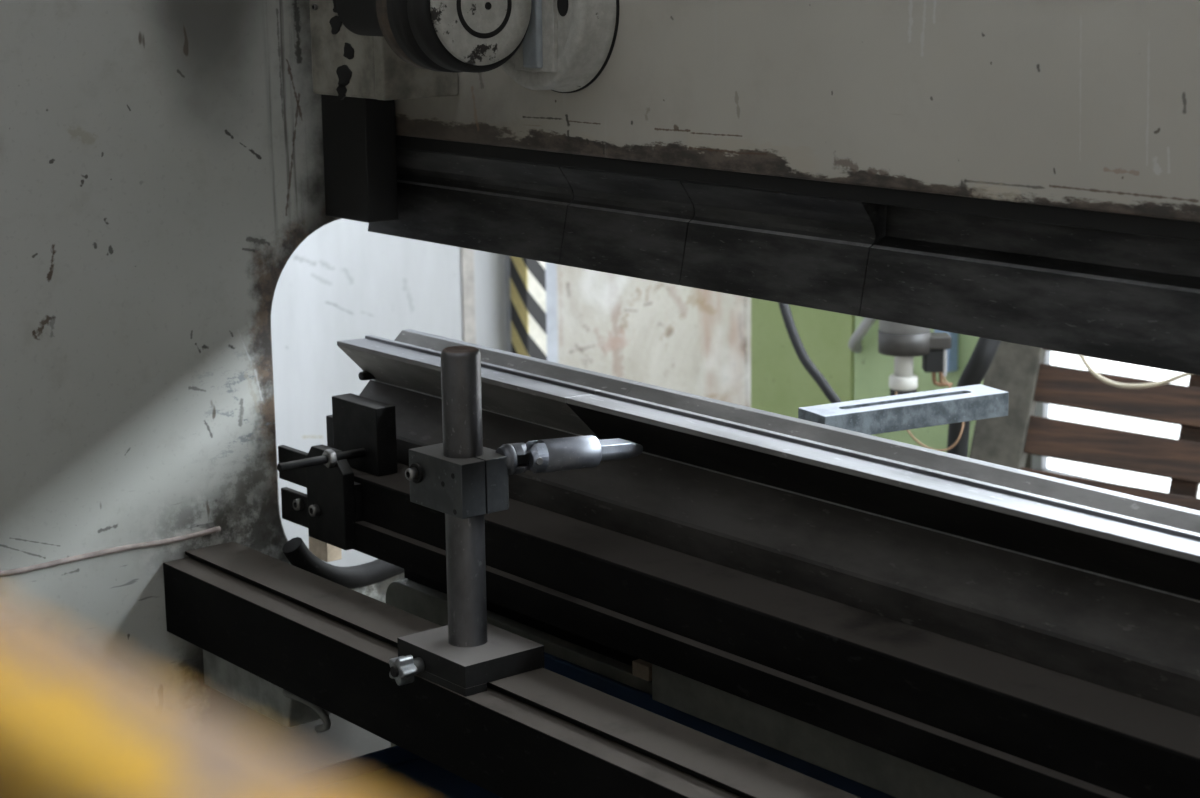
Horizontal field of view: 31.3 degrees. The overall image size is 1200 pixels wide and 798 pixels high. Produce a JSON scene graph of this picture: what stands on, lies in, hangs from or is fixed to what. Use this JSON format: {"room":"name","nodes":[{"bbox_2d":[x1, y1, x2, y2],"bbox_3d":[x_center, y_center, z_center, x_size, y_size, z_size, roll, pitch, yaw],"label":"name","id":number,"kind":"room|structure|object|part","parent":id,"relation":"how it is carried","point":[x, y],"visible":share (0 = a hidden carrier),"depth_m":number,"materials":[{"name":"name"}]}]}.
{"room":"metal workshop","nodes":[
{"label":"metal workshop","id":0,"kind":"room"},
{"bbox_2d":[271,219,507,566],"bbox_3d":[-3.502,-3.231,2.646,8.303,8.500,0.200,-10,15,-38],"label":"wall","id":1,"kind":"structure","parent":0,"point":[345,280],"depth_m":5.50,"materials":[{"name":"white paint"}]},
{"bbox_2d":[461,248,475,343],"bbox_3d":[-0.361,-1.082,5.553,0.040,2.990,0.004,-10,15,-38],"label":"batten","id":2,"kind":"object","parent":1,"relation":"attached to","point":[467,255],"visible":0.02,"depth_m":5.72,"materials":[{"name":"white paint"}]},
{"bbox_2d":[557,264,750,406],"bbox_3d":[0.289,-3.906,5.597,1.395,8.500,0.285,-10,15,-38],"label":"wall","id":3,"kind":"structure","parent":0,"point":[695,341],"depth_m":6.06,"materials":[{"name":"white paint"}]},
{"bbox_2d":[1025,454,1031,468],"bbox_3d":[4.653,-3.109,1.611,0.250,8.500,12.100,-10,15,-38],"label":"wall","id":4,"kind":"structure","parent":0,"point":[1028,463],"depth_m":6.54,"materials":[{"name":"grey paint"}]},
{"bbox_2d":[1031,350,1199,497],"bbox_3d":[2.520,-0.803,4.820,0.060,2.738,3.798,-10,15,-38],"label":"window","id":5,"kind":"structure","parent":4,"relation":"in","point":[1093,472],"depth_m":6.30,"materials":[{"name":"grey paint"}]},
{"bbox_3d":[0.899,1.395,1.319,12.200,0.100,15.000,-10,15,-38],"label":"floor","id":6,"kind":"structure","parent":0,"visible":0},
{"bbox_2d":[0,598,371,797],"bbox_3d":[0.034,0.796,0.282,0.023,1.526,1.900,-10,15,-38],"label":"guard rail","id":7,"kind":"object","parent":6,"relation":"on","point":[76,721],"visible":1,"depth_m":0.21,"materials":[{"name":"yellow paint"}]},
{"bbox_2d":[0,0,405,767],"bbox_3d":[-0.595,-0.174,2.292,1.720,2.600,0.390,-10,15,-38],"label":"frame","id":8,"kind":"object","parent":6,"relation":"on","point":[162,161],"visible":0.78,"depth_m":2.54,"materials":[{"name":"grey paint"}]},
{"bbox_2d":[308,530,341,561],"bbox_3d":[-0.365,0.189,2.839,0.023,0.044,0.046,-10,15,-38],"label":"timber packer","id":9,"kind":"object","parent":8,"relation":"attached to","point":[326,552],"visible":0.38,"depth_m":2.83,"materials":[{"name":"brown wood"}]},
{"bbox_2d":[282,537,403,588],"bbox_3d":[-0.296,0.200,2.782,0.263,0.082,0.028,-10,15,-38],"label":"hose","id":10,"kind":"object","parent":8,"relation":"on","point":[298,554],"visible":0.49,"depth_m":2.74,"materials":[{"name":"rubber"}]},
{"bbox_2d":[309,0,457,222],"bbox_3d":[-0.282,-0.715,2.482,0.106,1.030,0.227,-10,15,-38],"label":"guide","id":11,"kind":"object","parent":8,"relation":"attached to","point":[359,79],"visible":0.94,"depth_m":2.58,"materials":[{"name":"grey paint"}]},
{"bbox_3d":[-0.216,-0.776,2.388,0.104,0.873,0.019,-10,15,-38],"label":"plate","id":12,"kind":"part","parent":11,"relation":"part of","materials":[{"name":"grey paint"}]},
{"bbox_2d":[163,541,859,797],"bbox_3d":[0.159,0.391,1.861,0.100,0.096,2.069,-10,15,-38],"label":"bar","id":13,"kind":"object","parent":8,"relation":"on","point":[541,732],"visible":1,"depth_m":2.17,"materials":[{"name":"metal"}]},
{"bbox_2d":[389,346,642,696],"bbox_3d":[-0.095,0.108,2.202,0.272,0.339,0.123,-10,15,-38],"label":"stand","id":14,"kind":"object","parent":13,"relation":"on","point":[458,477],"visible":1,"depth_m":2.16,"materials":[{"name":"metal"}]},
{"bbox_3d":[-0.194,0.274,2.174,0.031,0.029,0.028,-10,15,-38],"label":"star knob","id":15,"kind":"part","parent":14,"relation":"part of","materials":[{"name":"silver metal"}]},
{"bbox_2d":[410,463,422,482],"bbox_3d":[-0.187,0.075,2.174,0.002,0.021,0.021,-10,15,-38],"label":"bolt","id":16,"kind":"object","parent":14,"relation":"in","point":[416,469],"depth_m":2.17,"materials":[{"name":"silver metal"}]},
{"bbox_3d":[-0.138,0.099,2.168,0.041,0.306,0.041,-10,15,-38],"label":"post","id":17,"kind":"part","parent":14,"relation":"part of","materials":[{"name":"metal"}]},
{"bbox_3d":[-0.133,0.265,2.201,0.100,0.032,0.120,-10,15,-38],"label":"plate","id":18,"kind":"part","parent":14,"relation":"part of","materials":[{"name":"metal"}]},
{"bbox_2d":[395,0,1199,241],"bbox_3d":[0.474,-0.690,1.641,0.138,1.145,2.470,-10,15,-38],"label":"machine ram","id":19,"kind":"object","parent":8,"relation":"attached to","point":[1073,113],"visible":0.8,"depth_m":2.00,"materials":[{"name":"beige paint"}]},
{"bbox_2d":[335,0,530,72],"bbox_3d":[-0.192,-0.429,2.315,0.145,0.145,0.230,-10,15,-38],"label":"hub","id":20,"kind":"object","parent":19,"relation":"attached to","point":[455,36],"visible":1,"depth_m":2.24,"materials":[{"name":"paint"}]},
{"bbox_2d":[368,148,573,264],"bbox_3d":[-0.153,-0.240,2.575,0.047,0.110,0.395,-10,15,-38],"label":"segment","id":21,"kind":"object","parent":19,"relation":"attached to","point":[503,207],"visible":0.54,"depth_m":2.54,"materials":[{"name":"metal"}]},
{"bbox_2d":[560,167,694,284],"bbox_3d":[0.037,-0.193,2.346,0.047,0.110,0.204,-10,15,-38],"label":"segment","id":22,"kind":"object","parent":19,"relation":"attached to","point":[619,224],"visible":0.84,"depth_m":2.33,"materials":[{"name":"metal"}]},
{"bbox_2d":[680,181,886,315],"bbox_3d":[0.185,-0.157,2.168,0.047,0.110,0.262,-10,15,-38],"label":"segment","id":23,"kind":"object","parent":19,"relation":"attached to","point":[813,252],"visible":0.87,"depth_m":2.15,"materials":[{"name":"metal"}]},
{"bbox_2d":[860,205,1199,374],"bbox_3d":[0.742,-0.020,1.495,0.047,0.110,1.504,-10,15,-38],"label":"segment","id":24,"kind":"object","parent":19,"relation":"attached to","point":[1110,295],"visible":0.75,"depth_m":1.91,"materials":[{"name":"metal"}]},
{"bbox_2d":[506,255,557,362],"bbox_3d":[-0.200,-1.584,5.524,0.105,4.000,0.095,-10,15,-38],"label":"column","id":25,"kind":"structure","parent":6,"relation":"on","point":[531,284],"depth_m":5.77,"materials":[{"name":"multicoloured paint"}]},
{"bbox_2d":[318,652,895,797],"bbox_3d":[0.322,0.831,1.804,0.320,0.816,1.840,-10,15,-38],"label":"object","id":26,"kind":"structure","parent":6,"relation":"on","point":[392,772],"depth_m":2.38,"materials":[{"name":"black metal"}]},
{"bbox_2d":[386,569,1001,797],"bbox_3d":[0.414,0.769,1.887,0.202,0.899,2.269,-10,15,-38],"label":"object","id":27,"kind":"object","parent":6,"relation":"on","point":[418,595],"visible":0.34,"depth_m":2.14,"materials":[{"name":"grey paint"}]},
{"bbox_2d":[277,444,1199,797],"bbox_3d":[0.379,0.268,1.815,0.280,0.123,2.359,-10,15,-38],"label":"beam","id":28,"kind":"structure","parent":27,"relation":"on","point":[1124,744],"depth_m":2.00,"materials":[{"name":"metal"}]},
{"bbox_3d":[-0.371,0.110,2.595,0.118,0.121,0.178,-10,15,-38],"label":"adjusting bracket","id":29,"kind":"part","parent":28,"relation":"part of","materials":[{"name":"black metal"}]},
{"bbox_2d":[326,415,333,447],"bbox_3d":[-0.331,0.044,2.682,0.009,0.044,0.030,-10,15,-38],"label":"plate","id":30,"kind":"object","parent":28,"relation":"attached to","point":[329,420],"visible":0.24,"depth_m":2.68,"materials":[{"name":"black metal"}]},
{"bbox_3d":[-0.324,0.117,2.574,0.016,0.116,0.084,-10,15,-38],"label":"upright plate","id":31,"kind":"part","parent":28,"relation":"part of","materials":[{"name":"black metal"}]},
{"bbox_3d":[-0.310,0.129,2.581,0.010,0.068,0.074,-10,15,-38],"label":"mounting arm","id":32,"kind":"part","parent":28,"relation":"part of","materials":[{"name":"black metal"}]},
{"bbox_2d":[332,393,396,475],"bbox_3d":[-0.285,0.043,2.592,0.028,0.083,0.099,-10,15,-38],"label":"block","id":33,"kind":"object","parent":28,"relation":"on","point":[359,422],"visible":0.8,"depth_m":2.57,"materials":[{"name":"black metal"}]},
{"bbox_3d":[0.377,0.326,1.757,0.013,0.035,2.255,-10,15,-38],"label":"rail strip","id":34,"kind":"part","parent":28,"relation":"part of","materials":[{"name":"black metal"}]},
{"bbox_2d":[359,379,1199,716],"bbox_3d":[0.451,0.194,1.851,0.104,0.080,2.345,-10,15,-38],"label":"holder","id":35,"kind":"object","parent":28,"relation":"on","point":[1138,640],"visible":0.6,"depth_m":2.02,"materials":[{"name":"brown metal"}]},
{"bbox_2d":[337,329,641,439],"bbox_3d":[-0.141,-0.019,2.553,0.111,0.057,0.464,-10,15,-38],"label":"die","id":36,"kind":"object","parent":35,"relation":"on","point":[532,389],"visible":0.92,"depth_m":2.51,"materials":[{"name":"metal"}]},
{"bbox_2d":[565,383,1199,599],"bbox_3d":[0.599,0.162,1.661,0.111,0.057,1.881,-10,15,-38],"label":"die","id":37,"kind":"object","parent":35,"relation":"on","point":[1135,539],"visible":1,"depth_m":2.00,"materials":[{"name":"metal"}]},
{"bbox_2d":[778,302,841,402],"bbox_3d":[0.441,0.483,3.959,0.118,1.624,0.866,-2,12,-8],"label":"hose","id":38,"kind":"object","parent":6,"relation":"on","point":[798,346],"visible":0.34,"depth_m":3.99,"materials":[{"name":"black rubber"}]},
{"bbox_2d":[751,298,983,457],"bbox_3d":[0.612,-0.373,4.833,0.165,1.900,0.717,-10,15,-38],"label":"machine","id":39,"kind":"object","parent":6,"relation":"on","point":[843,347],"visible":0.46,"depth_m":4.94,"materials":[{"name":"paint"}]},
{"bbox_3d":[0.472,-0.413,4.956,0.019,1.830,0.337,-10,15,-38],"label":"door","id":40,"kind":"part","parent":39,"relation":"part of","materials":[{"name":"green paint"}]},
{"bbox_3d":[0.593,-0.159,4.814,0.051,0.123,0.083,-10,15,-38],"label":"door handle","id":41,"kind":"part","parent":39,"relation":"part of","materials":[{"name":"grey paint"}]},
{"bbox_3d":[0.698,-0.357,4.680,0.023,1.830,0.366,-10,15,-38],"label":"door","id":42,"kind":"part","parent":39,"relation":"part of","materials":[{"name":"green paint"}]},
{"bbox_2d":[878,320,963,450],"bbox_3d":[0.768,-0.173,4.150,0.568,0.465,0.186,-10,15,-38],"label":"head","id":43,"kind":"object","parent":39,"relation":"attached to","point":[904,342],"visible":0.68,"depth_m":4.03},
{"bbox_3d":[0.575,-0.067,4.055,0.036,0.045,0.036,-10,15,-38],"label":"rod","id":44,"kind":"part","parent":43,"relation":"part of","materials":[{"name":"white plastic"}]},
{"bbox_3d":[0.651,-0.068,4.043,0.008,0.051,0.012,-1,12,0],"label":"valve rail","id":45,"kind":"part","parent":43,"relation":"part of","materials":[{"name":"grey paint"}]},
{"bbox_2d":[947,337,1000,456],"bbox_3d":[0.736,0.053,4.168,0.103,0.556,0.126,-10,15,-38],"label":"hose","id":46,"kind":"object","parent":43,"relation":"attached to","point":[974,372],"visible":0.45,"depth_m":4.10,"materials":[{"name":"black rubber"}]},
{"bbox_2d":[1078,354,1191,387],"bbox_3d":[1.043,-0.102,4.149,0.347,0.167,0.026,4,13,21],"label":"cable","id":47,"kind":"object","parent":43,"relation":"hanging from","point":[1092,371],"visible":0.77,"depth_m":4.17,"materials":[{"name":"white plastic"}]},
{"bbox_2d":[798,384,1008,434],"bbox_3d":[0.390,0.505,2.804,0.282,1.031,0.060,-7,14,-27],"label":"support arm","id":48,"kind":"object","parent":6,"relation":"on","point":[871,416],"visible":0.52,"depth_m":2.68,"materials":[{"name":"metal"}]},
{"bbox_2d":[969,341,1199,510],"bbox_3d":[1.133,0.177,4.309,0.890,1.074,0.409,4,13,21],"label":"wooden pallet","id":49,"kind":"object","parent":6,"relation":"on","point":[1019,370],"visible":0.18,"depth_m":4.35,"materials":[{"name":"wood"}]},
{"bbox_3d":[0.798,0.243,4.419,0.117,0.883,0.375,9,15,38],"label":"grey post","id":50,"kind":"part","parent":49,"relation":"part of","materials":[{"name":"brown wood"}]}
]}

